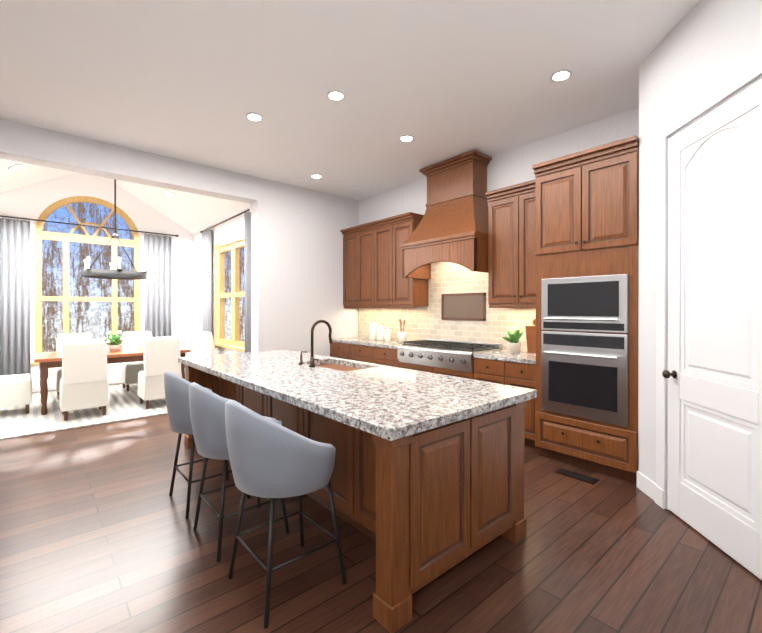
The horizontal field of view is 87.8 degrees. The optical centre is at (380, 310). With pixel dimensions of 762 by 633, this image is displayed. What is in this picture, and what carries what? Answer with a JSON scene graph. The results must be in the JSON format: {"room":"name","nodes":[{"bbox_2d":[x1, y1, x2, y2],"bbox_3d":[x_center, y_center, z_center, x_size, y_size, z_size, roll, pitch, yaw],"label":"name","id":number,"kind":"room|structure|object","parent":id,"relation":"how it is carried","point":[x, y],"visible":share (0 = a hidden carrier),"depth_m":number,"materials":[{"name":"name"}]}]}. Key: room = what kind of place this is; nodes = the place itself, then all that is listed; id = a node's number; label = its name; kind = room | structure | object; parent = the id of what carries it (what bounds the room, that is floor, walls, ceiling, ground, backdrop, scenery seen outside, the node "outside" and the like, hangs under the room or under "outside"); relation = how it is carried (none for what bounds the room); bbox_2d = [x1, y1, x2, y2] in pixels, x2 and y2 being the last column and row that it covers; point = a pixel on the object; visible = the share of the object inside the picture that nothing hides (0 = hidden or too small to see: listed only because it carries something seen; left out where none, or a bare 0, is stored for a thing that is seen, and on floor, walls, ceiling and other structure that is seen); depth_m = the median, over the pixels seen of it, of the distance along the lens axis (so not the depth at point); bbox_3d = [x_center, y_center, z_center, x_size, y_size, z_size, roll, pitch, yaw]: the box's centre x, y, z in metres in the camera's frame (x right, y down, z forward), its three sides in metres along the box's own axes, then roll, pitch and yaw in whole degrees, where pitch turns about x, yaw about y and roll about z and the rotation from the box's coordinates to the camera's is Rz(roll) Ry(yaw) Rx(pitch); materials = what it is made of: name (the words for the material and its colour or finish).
{"room":"kitchen","nodes":[
{"label":"kitchen","id":0,"kind":"room"},
{"bbox_2d":[0,173,192,384],"bbox_3d":[-5.373,-0.805,7.348,3.800,4.400,0.150,0,0,-41],"label":"wall","id":1,"kind":"structure","parent":0,"point":[34,201],"depth_m":7.59,"materials":[{"name":"white paint"}]},
{"bbox_2d":[32,376,122,391],"bbox_3d":[-5.319,1.331,7.292,3.500,0.130,0.015,0,0,-41],"label":"baseboard","id":2,"kind":"structure","parent":1,"relation":"attached to","point":[111,380],"depth_m":6.92,"materials":[{"name":"white"}]},
{"bbox_2d":[31,196,140,364],"bbox_3d":[-5.351,-0.585,7.308,1.680,3.020,0.160,0,0,-41],"label":"window","id":3,"kind":"structure","parent":1,"relation":"in","point":[40,235],"depth_m":7.15,"materials":[{"name":"yellow wood"}]},
{"bbox_2d":[0,209,249,236],"bbox_3d":[-4.200,-1.531,6.192,3.140,0.043,3.129,0,0,-41],"label":"curtain rod","id":4,"kind":"object","parent":1,"relation":"attached to","point":[120,229],"visible":0.94,"depth_m":7.04,"materials":[{"name":"black metal"}]},
{"bbox_2d":[0,218,30,375],"bbox_3d":[-6.073,-0.067,6.536,0.426,2.870,0.076,0,0,-41],"label":"curtain","id":5,"kind":"object","parent":4,"relation":"hanging from","point":[15,355],"visible":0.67,"depth_m":6.55,"materials":[{"name":"grey fabric"}]},
{"bbox_2d":[144,234,170,336],"bbox_3d":[-4.469,-0.071,7.936,0.485,2.870,0.076,0,0,-41],"label":"curtain","id":6,"kind":"object","parent":4,"relation":"hanging from","point":[157,291],"visible":0.56,"depth_m":7.91,"materials":[{"name":"grey fabric"}]},
{"bbox_2d":[202,230,211,355],"bbox_3d":[-3.313,-0.070,7.532,0.076,2.870,0.395,0,0,-41],"label":"curtain","id":7,"kind":"object","parent":4,"relation":"hanging from","point":[207,281],"visible":0.58,"depth_m":7.42,"materials":[{"name":"grey fabric"}]},
{"bbox_2d":[244,212,250,351],"bbox_3d":[-2.044,-0.066,6.079,0.076,2.870,0.116,0,0,-41],"label":"curtain","id":8,"kind":"object","parent":4,"relation":"hanging from","point":[247,277],"visible":0.62,"depth_m":6.05,"materials":[{"name":"grey fabric"}]},
{"bbox_2d":[0,159,250,233],"bbox_3d":[-4.288,-2.161,6.101,3.500,1.080,3.150,0,0,-41],"label":"vaulted ceiling","id":9,"kind":"structure","parent":0,"point":[192,213],"depth_m":6.92,"materials":[{"name":"white paint"}]},
{"bbox_2d":[8,165,21,169],"bbox_3d":[-5.193,-2.032,5.623,0.167,0.093,0.153,0,0,37],"label":"recessed light","id":10,"kind":"object","parent":9,"relation":"attached to","point":[14,167],"depth_m":5.60,"materials":[{"name":"white"}]},
{"bbox_2d":[82,179,146,279],"bbox_3d":[-4.126,-1.538,6.145,0.836,2.065,0.890,0,0,-41],"label":"chandelier","id":11,"kind":"object","parent":9,"relation":"hanging from","point":[119,273],"visible":0.98,"depth_m":6.08,"materials":[{"name":"black metal"}]},
{"bbox_2d":[165,190,174,197],"bbox_3d":[-3.692,-2.036,6.933,0.167,0.093,0.153,0,0,37],"label":"recessed light","id":12,"kind":"object","parent":9,"relation":"attached to","point":[169,193],"depth_m":6.92,"materials":[{"name":"white"}]},
{"bbox_2d":[0,119,358,355],"bbox_3d":[-3.031,-0.797,4.946,6.770,4.400,0.250,0,0,-41],"label":"wall","id":13,"kind":"structure","parent":0,"point":[297,236],"depth_m":5.99,"materials":[{"name":"white paint"}]},
{"bbox_2d":[193,207,250,355],"bbox_3d":[-2.936,-0.804,7.285,0.210,4.400,3.150,0,0,-41],"label":"wall","id":14,"kind":"structure","parent":0,"point":[230,228],"depth_m":7.52,"materials":[{"name":"white paint"}]},
{"bbox_2d":[214,234,244,351],"bbox_3d":[-2.536,-0.268,6.806,0.160,1.930,1.660,0,0,-41],"label":"window","id":15,"kind":"structure","parent":14,"relation":"in","point":[236,294],"depth_m":6.88,"materials":[{"name":"yellow wood"}]},
{"bbox_2d":[0,0,699,199],"bbox_3d":[-0.837,-2.000,2.543,6.920,0.100,6.750,0,0,-41],"label":"ceiling","id":16,"kind":"structure","parent":0,"point":[194,81],"depth_m":3.29,"materials":[{"name":"white paint"}]},
{"bbox_2d":[246,112,262,120],"bbox_3d":[-1.274,-1.947,3.987,0.167,0.013,0.167,0,0,37],"label":"recessed light","id":17,"kind":"object","parent":16,"relation":"in","point":[252,116],"depth_m":3.97,"materials":[{"name":"white"}]},
{"bbox_2d":[311,174,321,177],"bbox_3d":[-0.941,-1.952,5.764,0.167,0.013,0.167,0,0,37],"label":"recessed light","id":18,"kind":"object","parent":16,"relation":"in","point":[312,175],"depth_m":5.76,"materials":[{"name":"white"}]},
{"bbox_2d":[327,90,344,100],"bbox_3d":[-0.408,-1.946,3.588,0.167,0.013,0.167,0,0,37],"label":"recessed light","id":19,"kind":"object","parent":16,"relation":"in","point":[335,95],"depth_m":3.57,"materials":[{"name":"white"}]},
{"bbox_2d":[399,135,413,141],"bbox_3d":[0.291,-1.949,4.490,0.167,0.013,0.167,0,0,16],"label":"recessed light","id":20,"kind":"object","parent":16,"relation":"in","point":[404,138],"depth_m":4.47,"materials":[{"name":"white"}]},
{"bbox_2d":[550,69,571,81],"bbox_3d":[1.492,-1.945,3.282,0.167,0.013,0.167,0,0,16],"label":"recessed light","id":21,"kind":"object","parent":16,"relation":"in","point":[560,75],"depth_m":3.27,"materials":[{"name":"white"}]},
{"bbox_2d":[0,383,761,632],"bbox_3d":[-1.939,1.456,3.815,6.920,0.100,10.100,0,0,-41],"label":"floor","id":22,"kind":"structure","parent":0,"point":[98,534],"depth_m":2.22,"materials":[{"name":"brown wood"}]},
{"bbox_2d":[0,383,167,439],"bbox_3d":[-4.239,1.393,6.055,3.000,0.010,2.800,0,0,-41],"label":"rug","id":23,"kind":"object","parent":22,"relation":"on","point":[18,421],"visible":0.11,"depth_m":5.28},
{"bbox_2d":[0,373,31,413],"bbox_3d":[-5.045,0.886,5.349,0.499,1.004,0.499,0,0,-41],"label":"dining chair","id":24,"kind":"object","parent":23,"relation":"on","point":[16,390],"visible":1,"depth_m":5.24,"materials":[{"name":"white fabric"}]},
{"bbox_2d":[55,333,91,398],"bbox_3d":[-4.978,0.883,6.444,0.499,1.004,0.499,0,0,-41],"label":"dining chair","id":25,"kind":"object","parent":23,"relation":"on","point":[61,339],"visible":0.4,"depth_m":6.41,"materials":[{"name":"white fabric"}]},
{"bbox_2d":[59,339,108,420],"bbox_3d":[-3.952,0.886,5.268,0.499,1.004,0.499,0,0,-41],"label":"dining chair","id":26,"kind":"object","parent":23,"relation":"on","point":[84,382],"visible":0.96,"depth_m":5.10,"materials":[{"name":"white fabric"}]},
{"bbox_2d":[34,347,190,414],"bbox_3d":[-4.126,1.010,6.152,1.900,0.752,1.040,0,0,-41],"label":"dining table","id":27,"kind":"object","parent":23,"relation":"on","point":[45,360],"visible":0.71,"depth_m":5.69,"materials":[{"name":"brown wood"}]},
{"bbox_2d":[102,330,126,350],"bbox_3d":[-4.129,0.474,6.123,0.360,0.315,0.322,0,0,-41],"label":"centerpiece plant","id":28,"kind":"object","parent":27,"relation":"on","point":[114,341],"visible":1,"depth_m":6.08,"materials":[{"name":"green plant"}]},
{"bbox_2d":[120,331,151,391],"bbox_3d":[-4.300,0.881,7.035,0.499,1.004,0.499,0,0,-41],"label":"dining chair","id":29,"kind":"object","parent":23,"relation":"on","point":[130,371],"visible":0.52,"depth_m":6.91,"materials":[{"name":"white fabric"}]},
{"bbox_2d":[137,336,181,408],"bbox_3d":[-3.274,0.885,5.860,0.499,1.004,0.499,0,0,-41],"label":"dining chair","id":30,"kind":"object","parent":23,"relation":"on","point":[161,355],"visible":0.69,"depth_m":5.66,"materials":[{"name":"white fabric"}]},
{"bbox_2d":[184,331,215,379],"bbox_3d":[-3.207,0.881,6.954,0.499,1.004,0.499,0,0,-41],"label":"dining chair","id":31,"kind":"object","parent":23,"relation":"on","point":[207,343],"visible":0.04,"depth_m":6.92,"materials":[{"name":"white fabric"}]},
{"bbox_2d":[164,370,249,518],"bbox_3d":[-1.319,0.917,2.961,0.533,0.983,0.611,0,0,-41],"label":"stool","id":32,"kind":"object","parent":22,"relation":"on","point":[176,387],"visible":0.42,"depth_m":2.73,"materials":[{"name":"grey fabric"}]},
{"bbox_2d":[189,382,289,561],"bbox_3d":[-0.918,0.918,2.501,0.533,0.983,0.611,0,0,-41],"label":"stool","id":33,"kind":"object","parent":22,"relation":"on","point":[207,411],"visible":0.56,"depth_m":2.27,"materials":[{"name":"grey fabric"}]},
{"bbox_2d":[225,400,346,628],"bbox_3d":[-0.516,0.920,2.042,0.533,0.983,0.611,0,0,-41],"label":"stool","id":34,"kind":"object","parent":22,"relation":"on","point":[272,459],"visible":1,"depth_m":1.81,"materials":[{"name":"grey fabric"}]},
{"bbox_2d":[330,341,373,363],"bbox_3d":[-0.260,0.964,6.451,0.618,0.870,1.128,0,0,-41],"label":"base cabinet","id":35,"kind":"object","parent":22,"relation":"on","point":[338,349],"depth_m":6.20,"materials":[{"name":"brown wood"}]},
{"bbox_2d":[332,337,409,348],"bbox_3d":[-0.078,0.506,6.234,0.628,0.046,1.693,0,0,-41],"label":"countertop","id":36,"kind":"structure","parent":35,"relation":"on","point":[356,340],"depth_m":6.12,"materials":[{"name":"white stone"}]},
{"bbox_2d":[369,321,376,339],"bbox_3d":[-0.122,0.329,6.460,0.139,0.305,0.143,0,0,-41],"label":"canister set","id":37,"kind":"object","parent":36,"relation":"on","point":[372,325],"depth_m":6.40,"materials":[{"name":"white ceramic"}]},
{"bbox_2d":[375,324,382,340],"bbox_3d":[-0.004,0.354,6.324,0.119,0.255,0.122,0,0,-41],"label":"canister set","id":38,"kind":"object","parent":36,"relation":"on","point":[379,333],"depth_m":6.28,"materials":[{"name":"white ceramic"}]},
{"bbox_2d":[382,327,390,340],"bbox_3d":[0.102,0.374,6.204,0.099,0.215,0.102,0,0,-41],"label":"canister set","id":39,"kind":"object","parent":36,"relation":"on","point":[386,334],"depth_m":6.18,"materials":[{"name":"white ceramic"}]},
{"bbox_2d":[398,319,405,342],"bbox_3d":[0.319,0.304,5.955,0.130,0.356,0.132,0,0,-41],"label":"utensil crock","id":40,"kind":"object","parent":36,"relation":"on","point":[401,337],"visible":0.94,"depth_m":5.91,"materials":[{"name":"white ceramic"}]},
{"bbox_2d":[184,366,526,632],"bbox_3d":[-0.567,0.975,3.299,1.150,0.866,3.184,0,0,-41],"label":"kitchen island","id":41,"kind":"object","parent":22,"relation":"on","point":[427,481],"depth_m":2.08,"materials":[{"name":"brown wood"}]},
{"bbox_2d":[178,350,536,441],"bbox_3d":[-0.571,0.517,3.294,1.240,0.050,3.280,0,0,-41],"label":"island countertop","id":42,"kind":"structure","parent":41,"relation":"on","point":[391,403],"depth_m":2.44,"materials":[{"name":"white stone"}]},
{"bbox_2d":[299,320,331,366],"bbox_3d":[-0.577,0.286,3.541,0.236,0.407,0.343,0,0,-41],"label":"faucet","id":43,"kind":"object","parent":42,"relation":"on","point":[312,358],"visible":1,"depth_m":3.43,"materials":[{"name":"brown metal"}]},
{"bbox_2d":[314,362,365,369],"bbox_3d":[-0.397,0.651,3.605,0.414,0.244,0.784,0,0,-41],"label":"sink","id":44,"kind":"object","parent":42,"relation":"in","point":[333,365],"depth_m":3.81,"materials":[{"name":"brown metal"}]},
{"bbox_2d":[374,345,398,366],"bbox_3d":[0.296,0.965,5.814,0.618,0.870,0.565,0,0,-41],"label":"base cabinet","id":45,"kind":"object","parent":22,"relation":"on","point":[382,356],"depth_m":5.61,"materials":[{"name":"brown wood"}]},
{"bbox_2d":[398,361,433,372],"bbox_3d":[0.681,1.052,5.373,0.618,0.700,0.605,0,0,-41],"label":"base cabinet","id":46,"kind":"object","parent":22,"relation":"on","point":[424,368],"depth_m":5.16,"materials":[{"name":"brown wood"}]},
{"bbox_2d":[434,367,469,378],"bbox_3d":[1.079,1.053,4.917,0.618,0.700,0.605,0,0,-41],"label":"base cabinet","id":47,"kind":"object","parent":22,"relation":"on","point":[450,372],"depth_m":4.71,"materials":[{"name":"brown wood"}]},
{"bbox_2d":[397,338,501,371],"bbox_3d":[0.846,0.556,5.115,0.679,0.288,1.200,0,0,-41],"label":"range","id":48,"kind":"object","parent":47,"relation":"in","point":[450,354],"visible":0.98,"depth_m":4.89,"materials":[{"name":"silver metal"}]},
{"bbox_2d":[470,357,538,448],"bbox_3d":[1.541,0.970,4.388,0.618,0.870,0.800,0,0,-41],"label":"base cabinet","id":49,"kind":"object","parent":22,"relation":"on","point":[505,367],"depth_m":4.10,"materials":[{"name":"brown wood"}]},
{"bbox_2d":[474,350,535,364],"bbox_3d":[1.537,0.512,4.383,0.628,0.046,0.800,0,0,-41],"label":"countertop","id":50,"kind":"structure","parent":49,"relation":"on","point":[503,355],"depth_m":4.29,"materials":[{"name":"white stone"}]},
{"bbox_2d":[502,330,522,353],"bbox_3d":[1.517,0.353,4.515,0.290,0.268,0.179,0,0,-41],"label":"plant pot","id":51,"kind":"object","parent":50,"relation":"on","point":[514,344],"visible":1,"depth_m":4.45,"materials":[{"name":"white ceramic"}]},
{"bbox_2d":[525,319,535,352],"bbox_3d":[1.758,0.292,4.450,0.089,0.397,0.260,0,0,-41],"label":"cutting board","id":52,"kind":"object","parent":50,"relation":"on","point":[531,337],"visible":0.42,"depth_m":4.50,"materials":[{"name":"brown wood"}]},
{"bbox_2d":[555,468,598,483],"bbox_3d":[1.659,1.403,3.358,0.120,0.008,0.320,0,0,-41],"label":"floor vent","id":53,"kind":"object","parent":22,"relation":"in","point":[578,476],"visible":1,"depth_m":3.34,"materials":[{"name":"brown metal"}]},
{"bbox_2d":[532,135,638,482],"bbox_3d":[2.011,0.016,3.689,0.825,2.780,0.858,0,0,-41],"label":"tall cabinet","id":54,"kind":"object","parent":22,"relation":"on","point":[587,249],"visible":0.94,"depth_m":3.41,"materials":[{"name":"brown wood"}]},
{"bbox_2d":[359,106,638,351],"bbox_3d":[1.713,-0.277,4.774,0.150,3.360,6.750,0,0,-41],"label":"wall","id":55,"kind":"structure","parent":0,"point":[510,167],"depth_m":4.71,"materials":[{"name":"white paint"}]},
{"bbox_2d":[342,228,371,307],"bbox_3d":[-0.259,-0.687,6.639,0.334,1.250,0.840,0,0,-41],"label":"upper cabinet","id":56,"kind":"object","parent":55,"relation":"attached to","point":[357,246],"depth_m":6.53,"materials":[{"name":"brown wood"}]},
{"bbox_2d":[372,216,427,307],"bbox_3d":[0.294,-0.686,6.006,0.334,1.250,0.841,0,0,-41],"label":"upper cabinet","id":57,"kind":"object","parent":55,"relation":"attached to","point":[372,266],"depth_m":5.88,"materials":[{"name":"brown wood"}]},
{"bbox_2d":[401,150,491,279],"bbox_3d":[0.883,-1.188,5.142,0.580,1.480,1.216,0,0,-41],"label":"range hood","id":58,"kind":"object","parent":55,"relation":"attached to","point":[452,226],"visible":0.94,"depth_m":4.97,"materials":[{"name":"brown wood"}]},
{"bbox_2d":[358,262,535,351],"bbox_3d":[0.809,-0.183,5.673,0.029,1.333,3.703,0,0,-41],"label":"tile backsplash","id":59,"kind":"structure","parent":55,"relation":"attached to","point":[457,308],"depth_m":5.43,"materials":[{"name":"beige tile"}]},
{"bbox_2d":[488,184,535,307],"bbox_3d":[1.640,-0.681,4.464,0.334,1.250,0.785,0,0,-41],"label":"upper cabinet","id":60,"kind":"object","parent":55,"relation":"attached to","point":[511,215],"depth_m":4.42,"materials":[{"name":"brown wood"}]},
{"bbox_2d":[638,0,761,482],"bbox_3d":[2.271,-0.269,2.105,2.520,3.360,1.865,0,0,-41],"label":"wall","id":61,"kind":"structure","parent":0,"point":[701,49],"depth_m":2.82,"materials":[{"name":"grey paint"}]},
{"bbox_2d":[654,55,761,509],"bbox_3d":[2.042,0.048,2.365,0.148,2.725,1.065,0,0,4],"label":"door frame","id":62,"kind":"structure","parent":61,"relation":"attached to","point":[742,77],"depth_m":2.80,"materials":[{"name":"white wood"}]},
{"bbox_2d":[662,79,761,579],"bbox_3d":[2.011,0.098,2.370,0.632,2.600,0.642,0,0,-41],"label":"pantry door","id":63,"kind":"structure","parent":61,"relation":"in","point":[713,373],"depth_m":2.34,"materials":[{"name":"white wood"}]},
{"label":"outside","id":64,"kind":"structure","parent":0,"visible":0},
{"bbox_2d":[42,203,244,351],"bbox_3d":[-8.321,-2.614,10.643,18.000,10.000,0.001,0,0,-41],"label":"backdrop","id":65,"kind":"structure","parent":64,"point":[93,319],"depth_m":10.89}
]}

